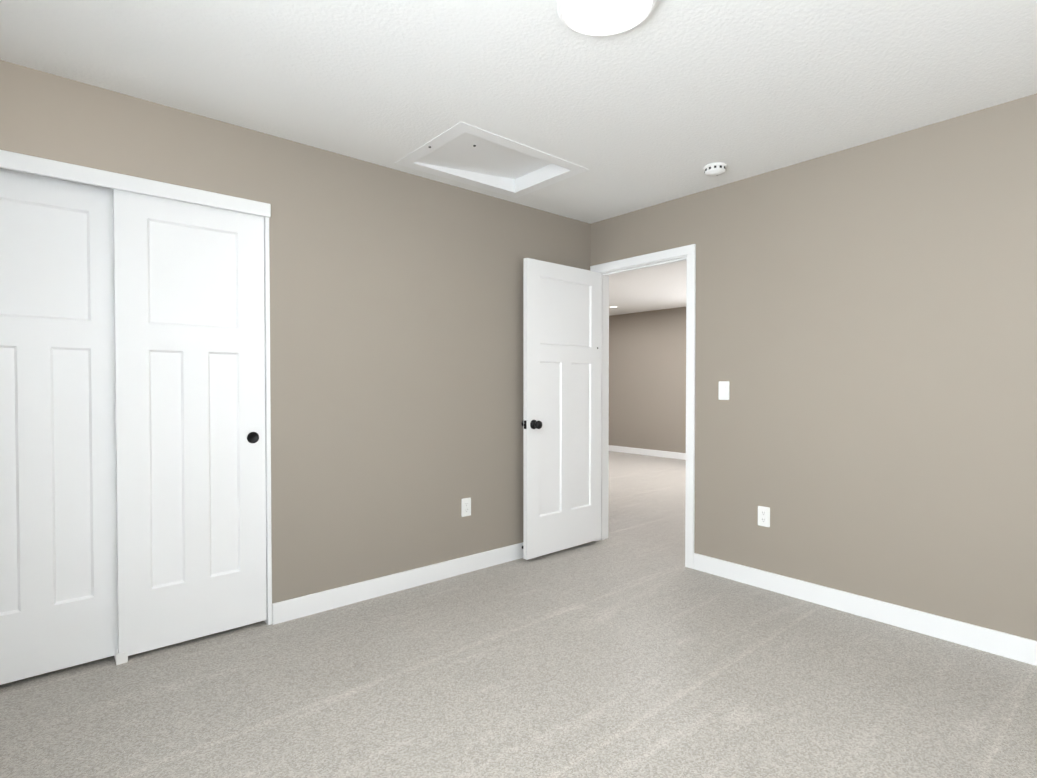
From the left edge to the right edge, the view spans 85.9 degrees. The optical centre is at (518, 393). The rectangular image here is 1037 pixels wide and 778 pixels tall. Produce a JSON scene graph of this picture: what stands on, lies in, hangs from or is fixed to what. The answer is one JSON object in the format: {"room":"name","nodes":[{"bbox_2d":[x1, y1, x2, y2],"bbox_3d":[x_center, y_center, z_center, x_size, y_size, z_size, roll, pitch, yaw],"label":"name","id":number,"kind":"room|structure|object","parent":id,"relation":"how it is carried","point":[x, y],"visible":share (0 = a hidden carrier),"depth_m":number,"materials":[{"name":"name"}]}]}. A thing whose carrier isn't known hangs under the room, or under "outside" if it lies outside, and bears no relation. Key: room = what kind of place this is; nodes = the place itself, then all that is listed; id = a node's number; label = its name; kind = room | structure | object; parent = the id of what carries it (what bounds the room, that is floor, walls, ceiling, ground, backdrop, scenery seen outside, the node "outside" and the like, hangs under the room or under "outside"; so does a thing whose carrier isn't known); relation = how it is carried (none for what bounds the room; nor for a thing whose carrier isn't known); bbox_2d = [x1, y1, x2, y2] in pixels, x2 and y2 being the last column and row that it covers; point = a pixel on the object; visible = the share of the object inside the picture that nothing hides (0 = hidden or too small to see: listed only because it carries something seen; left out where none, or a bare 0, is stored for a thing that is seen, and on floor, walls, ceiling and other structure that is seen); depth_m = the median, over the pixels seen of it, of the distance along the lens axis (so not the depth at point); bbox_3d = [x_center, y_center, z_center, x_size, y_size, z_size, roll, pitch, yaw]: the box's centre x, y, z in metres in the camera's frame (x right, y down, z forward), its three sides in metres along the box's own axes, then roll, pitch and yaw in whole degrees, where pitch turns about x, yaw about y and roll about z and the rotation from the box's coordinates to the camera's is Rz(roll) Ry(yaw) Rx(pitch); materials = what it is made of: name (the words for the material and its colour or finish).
{"room":"empty bedroom","nodes":[
{"label":"empty bedroom","id":0,"kind":"room"},
{"bbox_2d":[0,60,590,603],"bbox_3d":[-0.986,-0.060,3.051,4.190,2.440,0.120,-1,1,-41],"label":"wall","id":1,"kind":"structure","parent":0,"point":[396,348],"depth_m":3.08,"materials":[{"name":"paint"}]},
{"bbox_2d":[0,150,271,624],"bbox_3d":[-1.721,0.123,2.412,1.210,2.095,0.138,-1,1,-41],"label":"trim","id":2,"kind":"structure","parent":1,"relation":"attached to","point":[9,160],"depth_m":2.53,"materials":[{"name":"white wood"}]},
{"bbox_2d":[272,542,522,624],"bbox_3d":[-0.942,1.104,3.019,3.950,0.115,0.014,-1,1,-41],"label":"baseboard","id":3,"kind":"structure","parent":1,"relation":"attached to","point":[298,607],"depth_m":3.18,"materials":[{"name":"white wood"}]},
{"bbox_2d":[461,498,470,516],"bbox_3d":[-0.332,0.725,3.541,0.070,0.115,0.007,-1,1,-41],"label":"outlet","id":4,"kind":"object","parent":1,"relation":"attached to","point":[465,506],"visible":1,"depth_m":3.54,"materials":[{"name":"white plastic"}]},
{"bbox_2d":[0,451,1036,777],"bbox_3d":[0.487,1.176,4.848,9.000,0.112,8.900,-1,1,-41],"label":"floor","id":5,"kind":"structure","parent":0,"point":[632,645],"depth_m":2.18,"materials":[{"name":"carpet"}]},
{"bbox_2d":[114,650,127,664],"bbox_3d":[-1.729,1.142,2.422,0.040,0.057,0.096,-1,1,-41],"label":"floor guide","id":6,"kind":"object","parent":5,"relation":"on","point":[121,658],"visible":0.56,"depth_m":2.39,"materials":[{"name":"white plastic"}]},
{"bbox_2d":[0,0,1036,315],"bbox_3d":[0.471,-1.383,4.827,8.740,0.150,8.690,-1,1,-41],"label":"ceiling","id":7,"kind":"structure","parent":0,"point":[666,100],"depth_m":2.21,"materials":[{"name":"white paint"}]},
{"bbox_2d":[395,122,588,197],"bbox_3d":[-0.142,-1.342,3.143,0.888,0.138,0.645,-1,1,-41],"label":"attic hatch","id":8,"kind":"object","parent":7,"relation":"in","point":[463,152],"visible":0.83,"depth_m":3.17,"materials":[{"name":"white"}]},
{"bbox_2d":[557,0,656,36],"bbox_3d":[0.281,-1.240,1.786,0.316,0.040,0.316,-1,1,-41],"label":"ceiling light","id":9,"kind":"object","parent":7,"relation":"in","point":[598,18],"visible":0.96,"depth_m":1.81,"materials":[{"name":"white glass"}]},
{"bbox_2d":[703,162,726,176],"bbox_3d":[1.114,-1.259,3.153,0.128,0.044,0.128,-1,1,-41],"label":"smoke detector","id":10,"kind":"object","parent":7,"relation":"attached to","point":[715,169],"visible":1,"depth_m":3.12,"materials":[{"name":"white plastic"}]},
{"bbox_2d":[609,307,685,452],"bbox_3d":[2.978,-0.146,8.544,0.120,2.440,6.340,-1,1,-41],"label":"wall","id":11,"kind":"structure","parent":0,"point":[647,379],"depth_m":9.37,"materials":[{"name":"paint"}]},
{"bbox_2d":[609,445,685,459],"bbox_3d":[2.927,1.017,8.518,0.017,0.115,6.100,-1,1,-41],"label":"baseboard","id":12,"kind":"structure","parent":11,"relation":"attached to","point":[665,454],"depth_m":9.36,"materials":[{"name":"white wood"}]},
{"bbox_2d":[590,94,1036,640],"bbox_3d":[1.858,-0.057,2.862,0.120,2.440,3.870,-1,1,-41],"label":"wall","id":13,"kind":"structure","parent":0,"point":[866,332],"depth_m":2.81,"materials":[{"name":"paint"}]},
{"bbox_2d":[590,244,695,568],"bbox_3d":[0.897,0.090,3.984,0.152,2.112,0.897,-1,1,-41],"label":"door frame","id":14,"kind":"structure","parent":13,"relation":"attached to","point":[689,251],"depth_m":3.68,"materials":[{"name":"white wood"}]},
{"bbox_2d":[521,258,601,559],"bbox_3d":[0.340,0.103,3.970,0.807,2.005,0.169,-1,1,-42],"label":"entry door","id":15,"kind":"structure","parent":14,"relation":"attached to","point":[561,423],"depth_m":3.92,"materials":[{"name":"white wood"}]},
{"bbox_2d":[718,381,728,399],"bbox_3d":[1.270,-0.016,3.448,0.011,0.115,0.070,-1,1,-41],"label":"light switch","id":16,"kind":"object","parent":13,"relation":"attached to","point":[723,392],"visible":1,"depth_m":3.44,"materials":[{"name":"white plastic"}]},
{"bbox_2d":[758,506,769,526],"bbox_3d":[1.438,0.723,3.266,0.007,0.115,0.070,-1,1,-41],"label":"outlet","id":17,"kind":"object","parent":13,"relation":"attached to","point":[763,516],"visible":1,"depth_m":3.26,"materials":[{"name":"white plastic"}]},
{"bbox_2d":[693,553,1036,665],"bbox_3d":[2.063,1.111,2.537,0.014,0.115,2.842,-1,1,-41],"label":"baseboard","id":18,"kind":"structure","parent":13,"relation":"attached to","point":[1014,647],"depth_m":2.80,"materials":[{"name":"white wood"}]},
{"bbox_3d":[-1.722,-0.891,2.396,1.166,0.008,0.092,-1,1,-41],"label":"track rail","id":19,"kind":"object","parent":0,"visible":0},
{"bbox_2d":[0,168,117,684],"bbox_3d":[-1.950,0.127,2.247,0.600,2.022,0.035,-1,1,-41],"label":"closet door","id":20,"kind":"structure","parent":19,"relation":"hanging from","point":[58,565],"depth_m":2.28,"materials":[{"name":"white wood"}]},
{"bbox_2d":[113,189,266,655],"bbox_3d":[-1.493,0.122,2.577,0.600,2.022,0.038,-1,1,-41],"label":"closet door","id":21,"kind":"structure","parent":19,"relation":"hanging from","point":[189,325],"depth_m":2.54,"materials":[{"name":"white wood"}]}
]}

